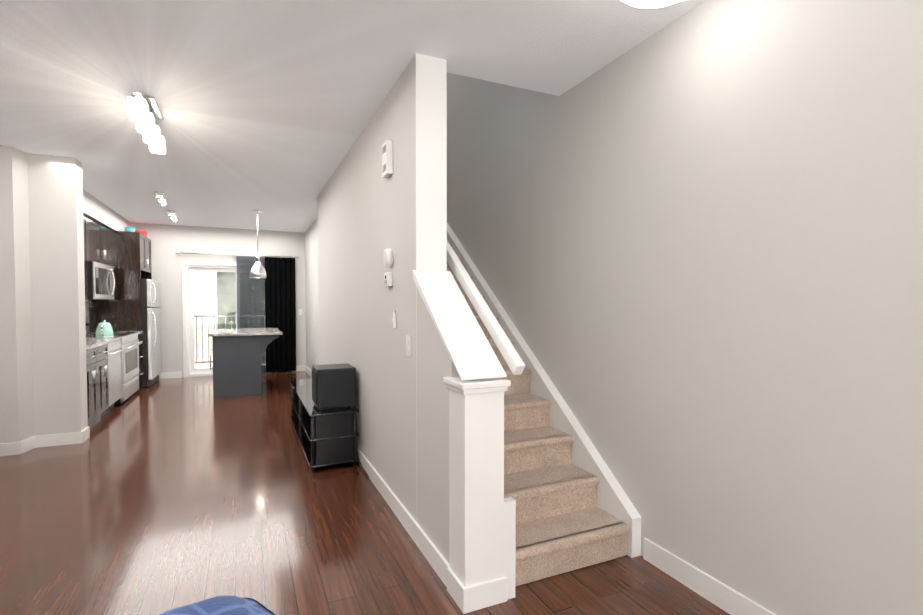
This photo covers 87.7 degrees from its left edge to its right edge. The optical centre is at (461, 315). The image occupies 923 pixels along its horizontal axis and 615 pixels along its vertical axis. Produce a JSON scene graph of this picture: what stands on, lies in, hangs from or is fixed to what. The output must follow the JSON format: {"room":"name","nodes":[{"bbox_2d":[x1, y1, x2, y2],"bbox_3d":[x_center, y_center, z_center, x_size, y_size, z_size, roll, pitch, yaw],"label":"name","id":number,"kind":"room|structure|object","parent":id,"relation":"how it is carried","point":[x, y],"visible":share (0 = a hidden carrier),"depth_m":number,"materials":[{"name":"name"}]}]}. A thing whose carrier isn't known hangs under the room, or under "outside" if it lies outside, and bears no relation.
{"room":"living room","nodes":[
{"label":"living room","id":0,"kind":"room"},
{"bbox_2d":[0,145,87,442],"bbox_3d":[-3.984,-0.128,4.452,0.710,2.720,0.400,-1,2,-24],"label":"wall","id":1,"kind":"structure","parent":0,"point":[43,379],"depth_m":4.47,"materials":[{"name":"white paint"}]},
{"bbox_2d":[0,440,23,455],"bbox_3d":[-4.057,1.184,4.227,0.284,0.110,0.014,-1,2,-24],"label":"baseboard","id":2,"kind":"structure","parent":1,"relation":"attached to","point":[13,448],"depth_m":4.26,"materials":[{"name":"white wood"}]},
{"bbox_2d":[28,429,87,448],"bbox_3d":[-3.809,1.175,4.547,0.369,0.110,0.014,-1,2,-24],"label":"baseboard","id":3,"kind":"structure","parent":1,"relation":"attached to","point":[73,437],"depth_m":4.54,"materials":[{"name":"white wood"}]},
{"bbox_2d":[83,215,90,302],"bbox_3d":[-4.725,-0.706,5.661,0.336,1.070,0.924,-1,2,-24],"label":"upper cabinet","id":4,"kind":"object","parent":0,"relation":"attached to","point":[86,220],"depth_m":6.06,"materials":[{"name":"brown wood"}]},
{"bbox_2d":[91,219,106,264],"bbox_3d":[-5.043,-0.982,6.360,0.336,0.556,0.739,-1,2,-24],"label":"upper cabinet","id":5,"kind":"object","parent":0,"relation":"attached to","point":[98,255],"depth_m":6.52,"materials":[{"name":"brown wood"}]},
{"bbox_2d":[88,261,114,299],"bbox_3d":[-5.045,-0.460,6.532,0.441,0.490,1.016,-1,2,-24],"label":"microwave","id":6,"kind":"object","parent":5,"relation":"attached to","point":[101,280],"visible":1,"depth_m":6.42,"materials":[{"name":"silver metal"}]},
{"bbox_2d":[91,267,114,302],"bbox_3d":[-5.391,-0.468,7.124,0.317,0.514,0.336,-1,2,-24],"label":"upper cabinet","id":7,"kind":"object","parent":0,"relation":"attached to","point":[92,301],"depth_m":7.30,"materials":[{"name":"brown wood"}]},
{"bbox_2d":[83,189,130,230],"bbox_3d":[-5.029,-1.401,6.361,0.380,0.278,3.999,-1,2,-24],"label":"wall","id":8,"kind":"structure","parent":0,"point":[97,210],"depth_m":6.60,"materials":[{"name":"white paint"}]},
{"bbox_2d":[103,225,114,266],"bbox_3d":[-5.300,-0.997,6.930,0.336,0.556,0.739,-1,2,-24],"label":"upper cabinet","id":9,"kind":"object","parent":0,"relation":"attached to","point":[108,234],"depth_m":7.10,"materials":[{"name":"brown wood"}]},
{"bbox_2d":[131,223,305,377],"bbox_3d":[-4.631,-0.248,8.863,3.734,2.720,0.180,-1,2,-24],"label":"wall","id":10,"kind":"structure","parent":0,"point":[168,242],"depth_m":8.64,"materials":[{"name":"white paint"}]},
{"bbox_2d":[115,231,150,274],"bbox_3d":[-5.509,-1.009,7.790,0.661,0.580,0.950,-1,2,-24],"label":"upper cabinet","id":11,"kind":"object","parent":10,"relation":"attached to","point":[126,255],"depth_m":7.43,"materials":[{"name":"brown wood"}]},
{"bbox_2d":[124,227,134,231],"bbox_3d":[-5.251,-1.351,7.611,0.148,0.111,0.148,-1,2,-24],"label":"tin","id":12,"kind":"object","parent":11,"relation":"on","point":[129,229],"visible":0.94,"depth_m":7.55,"materials":[{"name":"teal metal"}]},
{"bbox_2d":[135,230,146,236],"bbox_3d":[-5.427,-1.359,8.063,0.220,0.104,0.280,-1,2,-24],"label":"box","id":13,"kind":"object","parent":11,"relation":"on","point":[143,232],"visible":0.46,"depth_m":7.98,"materials":[{"name":"red"}]},
{"bbox_2d":[159,372,181,378],"bbox_3d":[-5.518,1.071,8.393,1.100,0.110,0.014,-1,2,-24],"label":"baseboard","id":14,"kind":"structure","parent":10,"relation":"attached to","point":[168,375],"depth_m":8.54,"materials":[{"name":"white wood"}]},
{"bbox_2d":[194,315,265,367],"bbox_3d":[-4.450,0.606,9.846,3.148,1.200,1.420,-1,2,-24],"label":"railing","id":15,"kind":"object","parent":10,"relation":"attached to","point":[202,316],"depth_m":10.09,"materials":[{"name":"grey metal"}]},
{"bbox_2d":[182,261,289,377],"bbox_3d":[-4.200,0.068,9.043,1.800,2.080,0.162,-1,2,-24],"label":"sliding door","id":16,"kind":"structure","parent":10,"relation":"in","point":[188,297],"depth_m":8.75,"materials":[{"name":"white plastic"}]},
{"bbox_2d":[175,252,298,257],"bbox_3d":[-4.110,-1.115,8.925,2.074,0.040,0.088,-1,2,-24],"label":"curtain rod","id":17,"kind":"object","parent":10,"relation":"attached to","point":[233,254],"visible":1,"depth_m":8.85,"materials":[{"name":"silver metal"}]},
{"bbox_2d":[236,256,264,372],"bbox_3d":[-3.941,-0.006,9.005,0.476,2.189,0.028,-1,2,-24],"label":"sheer curtain","id":18,"kind":"object","parent":17,"relation":"hanging from","point":[250,302],"visible":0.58,"depth_m":8.99,"materials":[{"name":"grey fabric"}]},
{"bbox_2d":[264,257,295,371],"bbox_3d":[-3.469,-0.012,9.218,0.550,2.189,0.052,-1,2,-24],"label":"curtain","id":19,"kind":"object","parent":17,"relation":"hanging from","point":[280,303],"visible":1,"depth_m":9.22,"materials":[{"name":"black fabric"}]},
{"bbox_2d":[0,0,704,232],"bbox_3d":[-1.685,-1.585,3.215,4.700,0.260,12.870,-1,2,-24],"label":"ceiling","id":20,"kind":"structure","parent":0,"point":[268,108],"depth_m":2.87,"materials":[{"name":"white paint"}]},
{"bbox_2d":[127,91,165,153],"bbox_3d":[-2.182,-1.351,3.351,0.130,0.214,0.835,-1,2,-24],"label":"ceiling light","id":21,"kind":"object","parent":20,"relation":"attached to","point":[143,112],"visible":1,"depth_m":3.21,"materials":[{"name":"glass"}]},
{"bbox_2d":[154,191,165,205],"bbox_3d":[-3.762,-1.459,5.985,0.113,0.140,0.312,-1,2,-24],"label":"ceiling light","id":22,"kind":"object","parent":20,"relation":"attached to","point":[160,199],"visible":1,"depth_m":5.93,"materials":[{"name":"silver metal"}]},
{"bbox_2d":[167,210,176,221],"bbox_3d":[-4.336,-1.492,7.185,0.113,0.140,0.312,-1,2,-24],"label":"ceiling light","id":23,"kind":"object","parent":20,"relation":"attached to","point":[172,215],"visible":1,"depth_m":7.13,"materials":[{"name":"silver metal"}]},
{"bbox_2d":[250,210,265,277],"bbox_3d":[-3.045,-1.060,7.186,0.226,1.004,0.226,-1,2,-24],"label":"pendant light","id":24,"kind":"object","parent":20,"relation":"hanging from","point":[257,270],"visible":1,"depth_m":7.14,"materials":[{"name":"white glass"}]},
{"bbox_2d":[621,0,681,8],"bbox_3d":[0.814,-1.361,1.933,0.450,0.117,0.450,-1,2,-24],"label":"dome ceiling light","id":25,"kind":"object","parent":20,"relation":"attached to","point":[649,4],"visible":1,"depth_m":2.04,"materials":[{"name":"white glass"}]},
{"bbox_2d":[0,371,729,614],"bbox_3d":[-1.685,1.324,3.294,4.700,0.120,12.870,-1,2,-24],"label":"floor","id":26,"kind":"structure","parent":0,"point":[158,496],"depth_m":2.83,"materials":[{"name":"brown wood"}]},
{"bbox_2d":[86,347,102,426],"bbox_3d":[-4.186,0.785,4.906,0.666,0.870,0.537,-1,2,-24],"label":"base cabinet","id":27,"kind":"object","parent":26,"relation":"on","point":[94,412],"depth_m":5.10,"materials":[{"name":"brown wood"}]},
{"bbox_2d":[86,336,122,350],"bbox_3d":[-4.397,0.316,5.393,0.691,0.038,1.620,-1,2,-24],"label":"countertop","id":28,"kind":"structure","parent":27,"relation":"on","point":[90,341],"depth_m":5.57,"materials":[{"name":"beige stone"}]},
{"bbox_2d":[95,320,113,337],"bbox_3d":[-4.473,0.171,6.022,0.186,0.216,0.281,-1,2,-24],"label":"kettle","id":29,"kind":"object","parent":28,"relation":"on","point":[104,329],"visible":1,"depth_m":5.97,"materials":[{"name":"teal metal"}]},
{"bbox_2d":[99,343,108,411],"bbox_3d":[-4.360,0.775,5.292,0.666,0.870,0.538,-1,2,-24],"label":"base cabinet","id":30,"kind":"object","parent":26,"relation":"on","point":[103,351],"depth_m":5.48,"materials":[{"name":"brown wood"}]},
{"bbox_2d":[101,340,123,416],"bbox_3d":[-4.575,0.761,5.847,0.690,0.868,0.637,-1,2,-24],"label":"dishwasher","id":31,"kind":"object","parent":26,"relation":"on","point":[114,368],"visible":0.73,"depth_m":5.94,"materials":[{"name":"silver metal"}]},
{"bbox_2d":[85,317,141,404],"bbox_3d":[-4.908,0.594,6.622,0.722,1.120,1.014,-1,2,-24],"label":"range","id":32,"kind":"object","parent":26,"relation":"on","point":[130,343],"visible":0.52,"depth_m":6.63,"materials":[{"name":"silver metal"}]},
{"bbox_2d":[119,335,142,388],"bbox_3d":[-5.232,0.722,7.228,0.666,0.870,0.336,-1,2,-24],"label":"base cabinet","id":33,"kind":"object","parent":26,"relation":"on","point":[139,336],"depth_m":7.44,"materials":[{"name":"brown wood"}]},
{"bbox_2d":[89,331,142,334],"bbox_3d":[-5.221,0.266,7.221,0.691,0.038,0.336,-1,2,-24],"label":"countertop","id":34,"kind":"structure","parent":33,"relation":"on","point":[139,332],"depth_m":7.29,"materials":[{"name":"grey stone"}]},
{"bbox_2d":[141,279,160,386],"bbox_3d":[-5.407,0.272,7.870,0.824,1.705,0.900,-1,2,-24],"label":"fridge","id":35,"kind":"object","parent":26,"relation":"on","point":[151,329],"visible":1,"depth_m":7.61,"materials":[{"name":"silver metal"}]},
{"bbox_2d":[158,596,275,614],"bbox_3d":[-0.774,0.839,0.559,0.933,0.998,0.820,1,2,31],"label":"armchair","id":36,"kind":"object","parent":26,"relation":"on","point":[226,605],"visible":1,"depth_m":0.61,"materials":[{"name":"blue fabric"}]},
{"bbox_2d":[209,336,278,397],"bbox_3d":[-3.395,0.712,7.554,0.919,0.872,1.331,-1,2,-24],"label":"kitchen island","id":37,"kind":"object","parent":26,"relation":"on","point":[238,353],"depth_m":6.91,"materials":[{"name":"grey paint"}]},
{"bbox_2d":[209,328,280,335],"bbox_3d":[-3.374,0.257,7.547,0.965,0.037,1.415,-1,2,-24],"label":"island countertop","id":38,"kind":"structure","parent":37,"relation":"on","point":[237,331],"depth_m":7.08,"materials":[{"name":"white stone"}]},
{"bbox_2d":[289,378,358,472],"bbox_3d":[-1.399,0.991,4.708,0.390,0.470,1.870,-1,2,-24],"label":"tv stand","id":39,"kind":"object","parent":26,"relation":"on","point":[326,437],"visible":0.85,"depth_m":3.90,"materials":[{"name":"black glass"}]},
{"bbox_2d":[312,363,355,410],"bbox_3d":[-1.086,0.601,4.073,0.320,0.337,0.338,-1,2,-24],"label":"subwoofer","id":40,"kind":"object","parent":39,"relation":"on","point":[333,385],"visible":1,"depth_m":3.93,"materials":[{"name":"black plastic"}]},
{"bbox_2d":[447,242,630,585],"bbox_3d":[-0.729,-0.289,5.225,0.865,3.000,6.315,-1,2,-24],"label":"stairs","id":41,"kind":"structure","parent":26,"relation":"on","point":[564,523],"depth_m":2.66,"materials":[{"name":"beige carpet"}]},
{"bbox_2d":[305,53,459,562],"bbox_3d":[-1.524,-1.533,5.922,0.375,5.450,8.030,-1,2,-24],"label":"wall","id":42,"kind":"structure","parent":0,"point":[368,214],"depth_m":3.04,"materials":[{"name":"white paint"}]},
{"bbox_2d":[304,365,311,376],"bbox_3d":[-2.378,1.083,7.940,0.014,0.110,3.420,-1,2,-24],"label":"baseboard","id":43,"kind":"structure","parent":42,"relation":"attached to","point":[306,369],"depth_m":9.01,"materials":[{"name":"white wood"}]},
{"bbox_2d":[382,140,392,177],"bbox_3d":[-0.480,-1.009,3.110,0.041,0.215,0.120,-1,2,-24],"label":"door chime","id":44,"kind":"object","parent":42,"relation":"in","point":[387,158],"visible":1,"depth_m":3.06,"materials":[{"name":"white plastic"}]},
{"bbox_2d":[383,249,392,266],"bbox_3d":[-0.479,-0.372,3.127,0.039,0.120,0.120,-1,2,-24],"label":"thermostat","id":45,"kind":"object","parent":42,"relation":"attached to","point":[388,258],"visible":1,"depth_m":3.09,"materials":[{"name":"white plastic"}]},
{"bbox_2d":[384,272,392,286],"bbox_3d":[-0.479,-0.232,3.131,0.038,0.090,0.100,-1,2,-24],"label":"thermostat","id":46,"kind":"object","parent":42,"relation":"attached to","point":[388,279],"visible":1,"depth_m":3.09,"materials":[{"name":"white plastic"}]},
{"bbox_2d":[392,311,395,327],"bbox_3d":[-0.429,0.025,3.051,0.019,0.110,0.040,-1,2,-24],"label":"light switch","id":47,"kind":"object","parent":42,"relation":"attached to","point":[394,319],"visible":0.98,"depth_m":3.04,"materials":[{"name":"white plastic"}]},
{"bbox_2d":[357,446,448,586],"bbox_3d":[-0.966,1.182,4.285,0.014,0.110,4.434,-1,2,-24],"label":"baseboard","id":48,"kind":"structure","parent":42,"relation":"attached to","point":[429,550],"depth_m":2.79,"materials":[{"name":"white wood"}]},
{"bbox_2d":[406,335,410,356],"bbox_3d":[-0.310,0.177,2.801,0.011,0.120,0.080,-1,2,-24],"label":"switch plate","id":49,"kind":"object","parent":42,"relation":"attached to","point":[408,345],"visible":1,"depth_m":2.79,"materials":[{"name":"white plastic"}]},
{"bbox_2d":[413,270,506,379],"bbox_3d":[-0.033,0.014,2.415,0.224,0.516,0.656,-1,2,-24],"label":"trim","id":50,"kind":"structure","parent":42,"relation":"on","point":[466,344],"depth_m":2.36,"materials":[{"name":"white wood"}]},
{"bbox_2d":[443,376,510,613],"bbox_3d":[0.067,0.791,2.209,0.239,1.005,0.224,-1,2,-24],"label":"newel post","id":51,"kind":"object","parent":42,"relation":"attached to","point":[476,580],"depth_m":2.13,"materials":[{"name":"white wood"}]},
{"bbox_2d":[447,223,522,599],"bbox_3d":[-0.651,-0.318,4.078,0.064,3.120,4.232,-1,2,-24],"label":"trim","id":52,"kind":"structure","parent":42,"relation":"attached to","point":[509,505],"depth_m":3.64,"materials":[{"name":"white wood"}]},
{"bbox_2d":[447,241,524,374],"bbox_3d":[-0.757,-1.547,4.324,0.099,3.518,4.877,-1,2,-24],"label":"stair handrail","id":53,"kind":"object","parent":42,"relation":"attached to","point":[509,353],"visible":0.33,"depth_m":2.44,"materials":[{"name":"white wood"}]},
{"bbox_2d":[447,0,922,614],"bbox_3d":[0.596,-1.469,3.549,0.200,5.450,11.600,-1,2,-24],"label":"wall","id":54,"kind":"structure","parent":0,"point":[691,242],"depth_m":2.04,"materials":[{"name":"white paint"}]},
{"bbox_2d":[523,339,640,557],"bbox_3d":[0.070,-0.327,4.425,0.064,3.120,4.192,-1,2,-24],"label":"trim","id":55,"kind":"structure","parent":54,"relation":"attached to","point":[613,499],"depth_m":2.89,"materials":[{"name":"white wood"}]},
{"bbox_2d":[643,538,775,614],"bbox_3d":[1.881,1.285,0.506,0.014,0.110,4.460,-1,2,-24],"label":"baseboard","id":56,"kind":"structure","parent":54,"relation":"attached to","point":[724,597],"depth_m":2.21,"materials":[{"name":"white wood"}]},
{"label":"outside","id":57,"kind":"structure","parent":0,"visible":0},
{"bbox_2d":[193,271,265,366],"bbox_3d":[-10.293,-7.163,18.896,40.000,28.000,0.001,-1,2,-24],"label":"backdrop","id":58,"kind":"structure","parent":57,"point":[227,301],"depth_m":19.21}
]}

